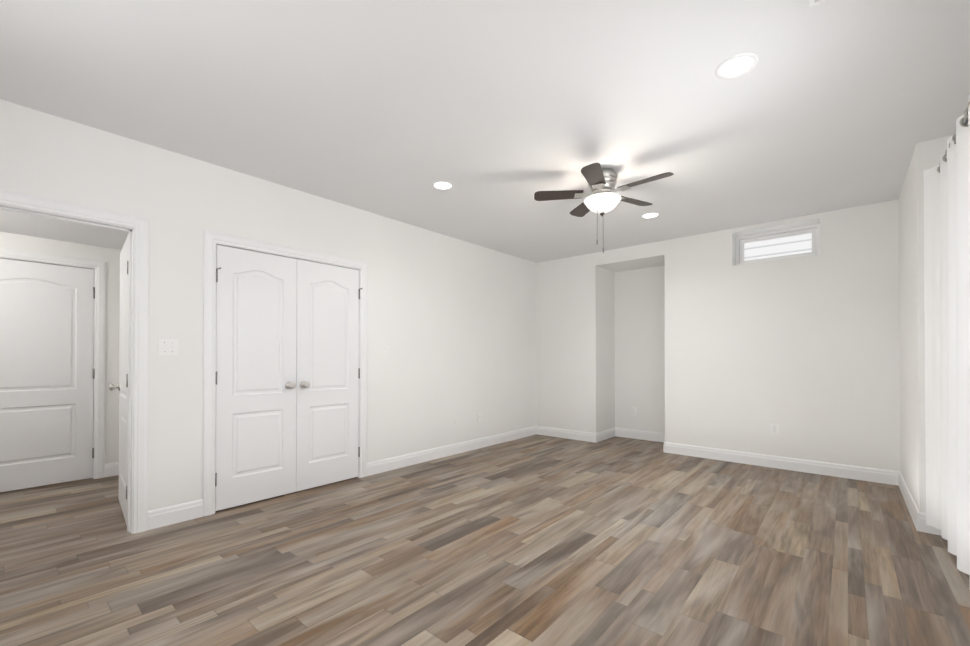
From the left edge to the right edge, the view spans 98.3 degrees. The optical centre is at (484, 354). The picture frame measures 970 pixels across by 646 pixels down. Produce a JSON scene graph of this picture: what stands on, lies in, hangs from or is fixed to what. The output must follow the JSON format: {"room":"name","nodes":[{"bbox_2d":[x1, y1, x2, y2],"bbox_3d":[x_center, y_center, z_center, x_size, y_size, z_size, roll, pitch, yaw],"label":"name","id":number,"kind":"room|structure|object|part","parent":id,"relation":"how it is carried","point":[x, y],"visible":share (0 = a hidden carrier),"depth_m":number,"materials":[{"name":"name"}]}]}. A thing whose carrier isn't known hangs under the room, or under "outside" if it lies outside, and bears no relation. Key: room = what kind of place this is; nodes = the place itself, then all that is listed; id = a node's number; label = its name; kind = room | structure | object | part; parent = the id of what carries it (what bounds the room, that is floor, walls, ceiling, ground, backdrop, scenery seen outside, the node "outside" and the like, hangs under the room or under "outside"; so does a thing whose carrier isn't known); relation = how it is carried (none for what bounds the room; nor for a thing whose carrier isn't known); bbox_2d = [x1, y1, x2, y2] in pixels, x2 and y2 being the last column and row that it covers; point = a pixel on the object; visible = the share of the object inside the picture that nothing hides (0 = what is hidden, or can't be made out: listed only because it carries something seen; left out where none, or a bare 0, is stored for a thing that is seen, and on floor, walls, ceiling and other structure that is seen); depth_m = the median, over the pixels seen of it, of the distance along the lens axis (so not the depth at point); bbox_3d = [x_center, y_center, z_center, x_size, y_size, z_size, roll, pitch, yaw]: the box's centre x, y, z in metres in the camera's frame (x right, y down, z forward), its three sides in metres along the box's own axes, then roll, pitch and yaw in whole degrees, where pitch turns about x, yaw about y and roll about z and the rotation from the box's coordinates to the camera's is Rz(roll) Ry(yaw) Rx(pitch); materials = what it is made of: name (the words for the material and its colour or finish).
{"room":"empty bedroom","nodes":[
{"label":"empty bedroom","id":0,"kind":"room"},
{"bbox_2d":[0,210,128,249],"bbox_3d":[-3.775,-1.336,2.967,2.080,0.524,2.900,0,-1,41],"label":"ceiling","id":1,"kind":"structure","parent":0,"point":[29,225],"depth_m":3.60,"materials":[{"name":"paint"}]},
{"bbox_2d":[0,99,952,512],"bbox_3d":[-0.660,-0.122,3.547,7.270,2.644,7.858,0,-1,41],"label":"wall","id":2,"kind":"structure","parent":0,"point":[704,339],"depth_m":4.34,"materials":[{"name":"paint"}]},
{"bbox_2d":[0,258,94,491],"bbox_3d":[-4.055,0.176,3.780,0.099,2.027,0.845,0,-1,41],"label":"hall door","id":3,"kind":"structure","parent":2,"relation":"in","point":[47,373],"depth_m":3.84,"materials":[{"name":"white wood"}]},
{"bbox_2d":[109,234,128,524],"bbox_3d":[-2.717,0.172,3.217,0.815,2.027,0.173,0,-1,41],"label":"open bedroom door","id":4,"kind":"structure","parent":2,"relation":"in","point":[122,386],"depth_m":3.17,"materials":[{"name":"white wood"}]},
{"bbox_2d":[158,339,177,354],"bbox_3d":[-2.231,-0.056,2.960,0.017,0.116,0.116,0,-1,41],"label":"double light switch","id":5,"kind":"object","parent":2,"relation":"attached to","point":[167,346],"visible":1,"depth_m":2.96,"materials":[{"name":"white plastic"}]},
{"bbox_2d":[0,189,367,533],"bbox_3d":[-2.832,0.138,3.823,2.061,2.129,2.712,0,-1,41],"label":"door frame","id":6,"kind":"structure","parent":2,"relation":"attached to","point":[140,225],"depth_m":3.12,"materials":[{"name":"white wood"}]},
{"bbox_2d":[215,245,296,510],"bbox_3d":[-1.844,0.174,3.404,0.099,2.027,0.648,0,-1,41],"label":"closet door","id":7,"kind":"structure","parent":2,"relation":"in","point":[256,318],"depth_m":3.40,"materials":[{"name":"painted wood"},{"name":"satin nickel"}]},
{"bbox_2d":[296,259,362,491],"bbox_3d":[-1.420,0.177,3.896,0.099,2.027,0.648,0,-1,41],"label":"closet door","id":8,"kind":"structure","parent":2,"relation":"in","point":[327,396],"depth_m":3.87,"materials":[{"name":"painted wood"},{"name":"satin nickel"}]},
{"bbox_2d":[382,345,387,356],"bbox_3d":[-1.034,-0.040,4.348,0.017,0.116,0.072,0,-1,41],"label":"light switch","id":9,"kind":"object","parent":2,"relation":"attached to","point":[384,351],"visible":1,"depth_m":4.34,"materials":[{"name":"white plastic"}]},
{"bbox_2d":[477,412,480,421],"bbox_3d":[-0.069,0.808,5.463,0.016,0.116,0.072,0,-1,41],"label":"outlet","id":10,"kind":"object","parent":2,"relation":"attached to","point":[478,417],"visible":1,"depth_m":5.46,"materials":[{"name":"white plastic"}]},
{"bbox_2d":[105,426,940,534],"bbox_3d":[-0.395,1.135,3.310,6.170,0.128,7.618,0,-1,41],"label":"baseboard","id":11,"kind":"structure","parent":2,"relation":"attached to","point":[169,515],"depth_m":4.47,"materials":[{"name":"white wood"}]},
{"bbox_2d":[770,423,778,434],"bbox_3d":[3.096,0.795,4.489,0.072,0.116,0.009,0,-1,41],"label":"electrical outlet","id":12,"kind":"object","parent":2,"relation":"attached to","point":[774,429],"visible":1,"depth_m":4.49,"materials":[{"name":"white plastic"}]},
{"bbox_2d":[736,224,819,264],"bbox_3d":[3.260,-1.200,4.692,0.781,0.367,0.078,0,-1,41],"label":"window","id":13,"kind":"structure","parent":2,"relation":"in","point":[801,241],"depth_m":4.67,"materials":[{"name":"white glass"}]},
{"bbox_2d":[0,434,969,645],"bbox_3d":[-0.360,1.259,3.373,6.900,0.120,8.200,0,-1,41],"label":"floor","id":14,"kind":"structure","parent":0,"point":[538,540],"depth_m":2.41,"materials":[{"name":"laminate"}]},
{"bbox_2d":[0,0,969,262],"bbox_3d":[0.759,-1.522,3.021,4.720,0.150,7.300,0,-1,41],"label":"ceiling","id":15,"kind":"structure","parent":0,"point":[498,114],"depth_m":2.37,"materials":[{"name":"paint"}]},
{"bbox_2d":[432,181,453,189],"bbox_3d":[-0.359,-1.441,3.568,0.188,0.006,0.188,0,-1,41],"label":"recessed light","id":16,"kind":"object","parent":15,"relation":"in","point":[443,185],"visible":1,"depth_m":3.57,"materials":[{"name":"white plastic"}]},
{"bbox_2d":[534,163,673,252],"bbox_3d":[0.953,-1.118,3.294,0.998,0.655,1.034,0,-1,41],"label":"ceiling fan","id":17,"kind":"object","parent":15,"relation":"hanging from","point":[602,198],"visible":1,"depth_m":3.25,"materials":[{"name":"silver metal"}]},
{"bbox_3d":[0.932,-1.118,3.316,0.420,0.655,0.436,0,-1,41],"label":"motor","id":18,"kind":"part","parent":17,"relation":"part of","materials":[{"name":"silver metal"}]},
{"bbox_3d":[0.928,-1.179,3.322,0.288,0.104,0.288,0,-1,41],"label":"glass","id":19,"kind":"part","parent":17,"relation":"part of","materials":[{"name":"white glass"}]},
{"bbox_2d":[641,212,659,218],"bbox_3d":[1.702,-1.435,4.321,0.188,0.006,0.188,0,-1,41],"label":"recessed light","id":20,"kind":"object","parent":15,"relation":"in","point":[649,215],"visible":1,"depth_m":4.32,"materials":[{"name":"white plastic"}]},
{"bbox_2d":[715,53,758,78],"bbox_3d":[1.266,-1.450,2.113,0.188,0.006,0.188,0,-1,41],"label":"recessed light","id":21,"kind":"object","parent":15,"relation":"in","point":[736,66],"visible":1,"depth_m":2.11,"materials":[{"name":"white plastic"}]},
{"bbox_2d":[809,0,825,6],"bbox_3d":[1.361,-1.450,1.650,0.140,0.012,0.140,0,-1,41],"label":"ceiling vent","id":22,"kind":"object","parent":15,"relation":"in","point":[813,2],"visible":1,"depth_m":1.72,"materials":[{"name":"white metal"}]},
{"bbox_3d":[1.584,-1.177,1.034,0.179,0.047,4.471,0,-1,41],"label":"curtain rod","id":23,"kind":"object","parent":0,"visible":0},
{"bbox_2d":[924,95,969,574],"bbox_3d":[2.257,-0.058,1.936,0.117,2.315,2.052,0,-1,41],"label":"curtain","id":24,"kind":"object","parent":23,"relation":"hanging from","point":[947,292],"visible":1,"depth_m":2.34,"materials":[{"name":"white fabric"}]}
]}

